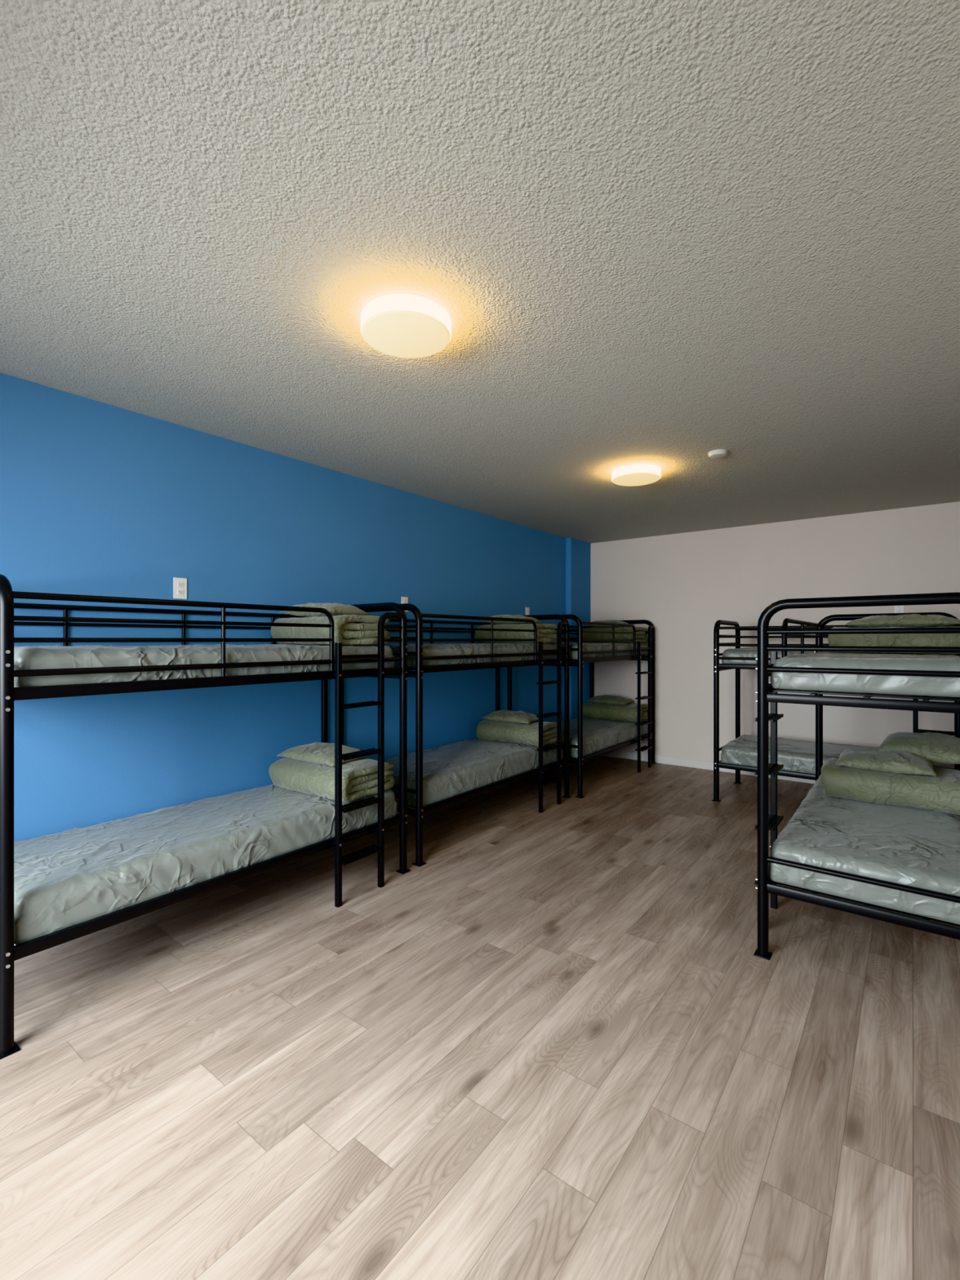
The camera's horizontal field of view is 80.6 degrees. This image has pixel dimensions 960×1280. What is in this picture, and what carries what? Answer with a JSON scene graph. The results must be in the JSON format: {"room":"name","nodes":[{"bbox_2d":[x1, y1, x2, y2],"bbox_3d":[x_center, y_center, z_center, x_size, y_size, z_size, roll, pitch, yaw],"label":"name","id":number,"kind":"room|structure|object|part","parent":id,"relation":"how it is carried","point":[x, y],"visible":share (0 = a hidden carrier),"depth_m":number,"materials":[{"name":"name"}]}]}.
{"room":"dormitory","nodes":[
{"label":"dormitory","id":0,"kind":"room"},
{"bbox_2d":[0,372,590,841],"bbox_3d":[-0.810,0.106,4.308,0.220,2.588,7.160,0,0,37],"label":"wall","id":1,"kind":"structure","parent":0,"point":[97,498],"depth_m":3.29,"materials":[{"name":"blue paint"}]},
{"bbox_2d":[173,577,186,599],"bbox_3d":[-1.655,-0.285,3.129,0.009,0.116,0.072,0,0,37],"label":"wall outlet","id":2,"kind":"object","parent":1,"relation":"attached to","point":[180,584],"visible":1,"depth_m":3.12,"materials":[{"name":"white plastic"}]},
{"bbox_2d":[401,596,408,611],"bbox_3d":[-0.599,-0.285,4.511,0.009,0.116,0.072,0,0,37],"label":"wall outlet","id":3,"kind":"object","parent":1,"relation":"attached to","point":[404,599],"visible":0.46,"depth_m":4.51,"materials":[{"name":"white plastic"}]},
{"bbox_2d":[525,607,529,615],"bbox_3d":[0.501,-0.285,5.949,0.009,0.116,0.072,0,0,37],"label":"wall outlet","id":4,"kind":"object","parent":1,"relation":"attached to","point":[527,609],"visible":0.72,"depth_m":5.94,"materials":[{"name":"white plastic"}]},
{"bbox_2d":[0,0,959,543],"bbox_3d":[0.838,-1.248,3.047,4.370,0.120,7.160,0,0,37],"label":"ceiling","id":5,"kind":"structure","parent":0,"point":[666,234],"depth_m":1.68,"materials":[{"name":"grey paint"}]},
{"bbox_2d":[360,292,451,358],"bbox_3d":[-0.271,-1.152,2.085,0.330,0.073,0.330,0,0,37],"label":"ceiling light","id":6,"kind":"object","parent":5,"relation":"attached to","point":[397,324],"depth_m":2.01,"materials":[{"name":"white plastic"}]},
{"bbox_2d":[611,462,661,486],"bbox_3d":[1.089,-1.152,3.951,0.330,0.073,0.330,0,0,37],"label":"ceiling light","id":7,"kind":"object","parent":5,"relation":"attached to","point":[637,473],"depth_m":3.86,"materials":[{"name":"white plastic"}]},
{"bbox_2d":[707,448,728,458],"bbox_3d":[1.505,-1.172,3.582,0.116,0.032,0.116,0,0,37],"label":"smoke detector","id":8,"kind":"object","parent":5,"relation":"attached to","point":[719,453],"visible":1,"depth_m":3.55,"materials":[{"name":"grey plastic"}]},
{"bbox_2d":[0,755,959,1279],"bbox_3d":[0.838,1.460,3.047,4.370,0.120,7.160,0,0,37],"label":"floor","id":9,"kind":"structure","parent":0,"point":[556,1043],"depth_m":1.82,"materials":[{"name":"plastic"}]},
{"bbox_2d":[0,573,410,1059],"bbox_3d":[-1.320,0.584,2.891,0.874,1.632,1.954,0,0,37],"label":"bunk bed","id":10,"kind":"object","parent":9,"relation":"on","point":[56,889],"visible":0.98,"depth_m":2.46,"materials":[{"name":"black"}]},
{"bbox_3d":[-1.340,0.099,2.907,0.722,0.158,1.832,0,0,37],"label":"mattress","id":11,"kind":"part","parent":10,"relation":"part of","materials":[{"name":"grey fabric"}]},
{"bbox_3d":[-1.340,0.976,2.906,0.738,0.183,1.842,0,0,37],"label":"mattress","id":12,"kind":"part","parent":10,"relation":"part of","materials":[{"name":"grey fabric"}]},
{"bbox_2d":[271,614,390,644],"bbox_3d":[-0.906,-0.060,3.441,0.683,0.175,0.445,0,0,39],"label":"duvet","id":13,"kind":"object","parent":10,"relation":"on","point":[348,629],"visible":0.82,"depth_m":3.23,"materials":[{"name":"green fabric"}]},
{"bbox_2d":[279,602,370,617],"bbox_3d":[-0.954,-0.183,3.476,0.460,0.089,0.330,2,1,36],"label":"pillow","id":14,"kind":"object","parent":13,"relation":"on","point":[335,609],"visible":0.69,"depth_m":3.35,"materials":[{"name":"green fabric"}]},
{"bbox_2d":[268,757,394,802],"bbox_3d":[-0.894,0.803,3.409,0.677,0.175,0.450,0,0,33],"label":"duvet","id":15,"kind":"object","parent":10,"relation":"on","point":[360,775],"visible":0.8,"depth_m":3.23,"materials":[{"name":"green fabric"}]},
{"bbox_2d":[276,742,370,766],"bbox_3d":[-0.946,0.678,3.436,0.460,0.094,0.330,2,1,29],"label":"pillow","id":16,"kind":"object","parent":15,"relation":"on","point":[319,753],"visible":0.83,"depth_m":3.34,"materials":[{"name":"green fabric"}]},
{"bbox_2d":[342,603,571,866],"bbox_3d":[-0.084,0.584,4.508,0.874,1.632,1.964,0,0,37],"label":"bunk bed","id":17,"kind":"object","parent":9,"relation":"on","point":[439,777],"visible":0.83,"depth_m":4.17,"materials":[{"name":"black metal"}]},
{"bbox_3d":[-0.104,0.100,4.523,0.721,0.157,1.841,0,0,37],"label":"mattress","id":18,"kind":"part","parent":17,"relation":"part of","materials":[{"name":"grey fabric"}]},
{"bbox_3d":[-0.105,0.976,4.523,0.738,0.183,1.851,0,0,37],"label":"mattress","id":19,"kind":"part","parent":17,"relation":"part of","materials":[{"name":"grey fabric"}]},
{"bbox_2d":[475,719,556,746],"bbox_3d":[0.346,0.803,5.032,0.663,0.174,0.442,0,0,33],"label":"duvet","id":20,"kind":"object","parent":17,"relation":"on","point":[486,729],"visible":0.89,"depth_m":4.86,"materials":[{"name":"green fabric"}]},
{"bbox_2d":[482,709,543,724],"bbox_3d":[0.293,0.677,5.057,0.460,0.096,0.330,2,1,29],"label":"pillow","id":21,"kind":"object","parent":20,"relation":"on","point":[508,716],"visible":0.98,"depth_m":4.95,"materials":[{"name":"green fabric"}]},
{"bbox_2d":[475,623,557,643],"bbox_3d":[0.333,-0.059,5.062,0.668,0.173,0.437,0,0,39],"label":"duvet","id":22,"kind":"object","parent":17,"relation":"on","point":[546,633],"visible":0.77,"depth_m":4.88,"materials":[{"name":"green fabric"}]},
{"bbox_2d":[480,614,542,624],"bbox_3d":[0.285,-0.185,5.096,0.460,0.093,0.330,2,1,36],"label":"pillow","id":23,"kind":"object","parent":22,"relation":"on","point":[514,616],"visible":0.73,"depth_m":4.99,"materials":[{"name":"green fabric"}]},
{"bbox_2d":[507,613,656,798],"bbox_3d":[1.148,0.584,5.964,0.874,1.632,1.834,0,0,37],"label":"bunk bed","id":24,"kind":"object","parent":9,"relation":"on","point":[590,739],"visible":0.61,"depth_m":5.66,"materials":[{"name":"black metal"}]},
{"bbox_3d":[1.129,0.100,5.979,0.721,0.156,1.711,0,0,37],"label":"mattress","id":25,"kind":"part","parent":24,"relation":"part of","materials":[{"name":"grey fabric"}]},
{"bbox_3d":[1.128,0.976,5.979,0.737,0.185,1.720,0,0,37],"label":"mattress","id":26,"kind":"part","parent":24,"relation":"part of","materials":[{"name":"grey fabric"}]},
{"bbox_2d":[582,702,648,722],"bbox_3d":[1.538,0.803,6.432,0.686,0.174,0.444,0,0,33],"label":"duvet","id":27,"kind":"object","parent":24,"relation":"on","point":[628,713],"visible":0.89,"depth_m":6.27,"materials":[{"name":"green fabric"}]},
{"bbox_2d":[586,694,633,705],"bbox_3d":[1.483,0.676,6.457,0.460,0.098,0.330,2,1,29],"label":"pillow","id":28,"kind":"object","parent":27,"relation":"on","point":[608,700],"visible":1,"depth_m":6.35,"materials":[{"name":"green fabric"}]},
{"bbox_2d":[582,626,648,642],"bbox_3d":[1.523,-0.061,6.463,0.693,0.175,0.460,0,0,39],"label":"duvet","id":29,"kind":"object","parent":24,"relation":"on","point":[640,631],"visible":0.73,"depth_m":6.29,"materials":[{"name":"green fabric"}]},
{"bbox_2d":[585,619,631,627],"bbox_3d":[1.475,-0.186,6.496,0.460,0.096,0.330,2,1,36],"label":"pillow","id":30,"kind":"object","parent":29,"relation":"on","point":[616,621],"visible":0.62,"depth_m":6.40,"materials":[{"name":"green fabric"}]},
{"bbox_2d":[711,619,954,801],"bbox_3d":[3.030,0.611,4.638,1.964,1.578,0.874,0,0,37],"label":"bunk bed","id":31,"kind":"object","parent":9,"relation":"on","point":[797,757],"visible":0.34,"depth_m":4.85,"materials":[{"name":"black metal"}]},
{"bbox_3d":[3.045,0.611,4.658,1.964,1.578,0.824,0,0,37],"label":"frame","id":32,"kind":"part","parent":31,"relation":"part of","materials":[{"name":"black metal"}]},
{"bbox_3d":[3.046,0.143,4.657,1.841,0.151,0.722,0,0,37],"label":"mattress","id":33,"kind":"part","parent":31,"relation":"part of","materials":[{"name":"grey fabric"}]},
{"bbox_3d":[3.046,0.990,4.658,1.851,0.178,0.738,0,0,37],"label":"mattress","id":34,"kind":"part","parent":31,"relation":"part of","materials":[{"name":"grey fabric"}]},
{"bbox_2d":[753,592,959,959],"bbox_3d":[2.117,0.611,3.058,0.874,1.578,1.964,0,0,37],"label":"bunk bed","id":35,"kind":"object","parent":9,"relation":"on","point":[903,860],"visible":0.92,"depth_m":2.41,"materials":[{"name":"black"}]},
{"bbox_3d":[2.137,0.990,3.042,0.737,0.179,1.851,0,0,37],"label":"mattress","id":36,"kind":"part","parent":35,"relation":"part of","materials":[{"name":"grey fabric"}]},
{"bbox_3d":[2.138,0.143,3.042,0.721,0.151,1.841,0,0,37],"label":"mattress","id":37,"kind":"part","parent":35,"relation":"part of","materials":[{"name":"grey fabric"}]},
{"bbox_2d":[819,757,959,815],"bbox_3d":[2.356,0.816,3.232,0.707,0.183,0.463,0,0,36],"label":"duvet","id":38,"kind":"object","parent":35,"relation":"on","point":[940,793],"visible":0.87,"depth_m":3.08,"materials":[{"name":"green fabric"}]},
{"bbox_2d":[834,748,937,776],"bbox_3d":[2.308,0.683,3.233,0.460,0.102,0.360,0,0,36],"label":"pillow","id":39,"kind":"object","parent":38,"relation":"on","point":[895,762],"visible":1,"depth_m":3.13,"materials":[{"name":"green fabric"}]},
{"bbox_2d":[876,732,959,764],"bbox_3d":[2.613,0.621,3.320,0.336,0.146,0.440,0,0,-44],"label":"pillow","id":40,"kind":"object","parent":39,"relation":"on","point":[940,748],"visible":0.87,"depth_m":3.24,"materials":[{"name":"green fabric"}]},
{"bbox_2d":[826,626,959,653],"bbox_3d":[2.364,-0.003,3.207,0.685,0.150,0.462,0,0,36],"label":"duvet","id":41,"kind":"object","parent":35,"relation":"on","point":[860,639],"visible":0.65,"depth_m":3.05,"materials":[{"name":"green fabric"}]},
{"bbox_2d":[844,613,959,627],"bbox_3d":[2.402,-0.109,3.224,0.540,0.080,0.360,0,0,36],"label":"pillow","id":42,"kind":"object","parent":41,"relation":"on","point":[916,620],"visible":0.8,"depth_m":3.10,"materials":[{"name":"green fabric"}]},
{"bbox_2d":[590,501,959,761],"bbox_3d":[3.054,0.106,5.765,4.150,2.588,0.150,0,0,37],"label":"wall","id":43,"kind":"structure","parent":0,"point":[682,584],"depth_m":5.89,"materials":[{"name":"white paint"}]},
{"bbox_2d":[602,750,815,783],"bbox_3d":[2.945,1.355,5.746,4.000,0.090,0.013,0,0,37],"label":"baseboard","id":44,"kind":"structure","parent":43,"relation":"attached to","point":[687,762],"depth_m":6.27,"materials":[{"name":"white"}]},
{"bbox_2d":[893,605,903,613],"bbox_3d":[3.781,-0.285,5.110,0.072,0.116,0.009,0,0,37],"label":"wall outlet","id":45,"kind":"object","parent":43,"relation":"attached to","point":[897,609],"visible":0.62,"depth_m":5.11,"materials":[{"name":"white plastic"}]}
]}

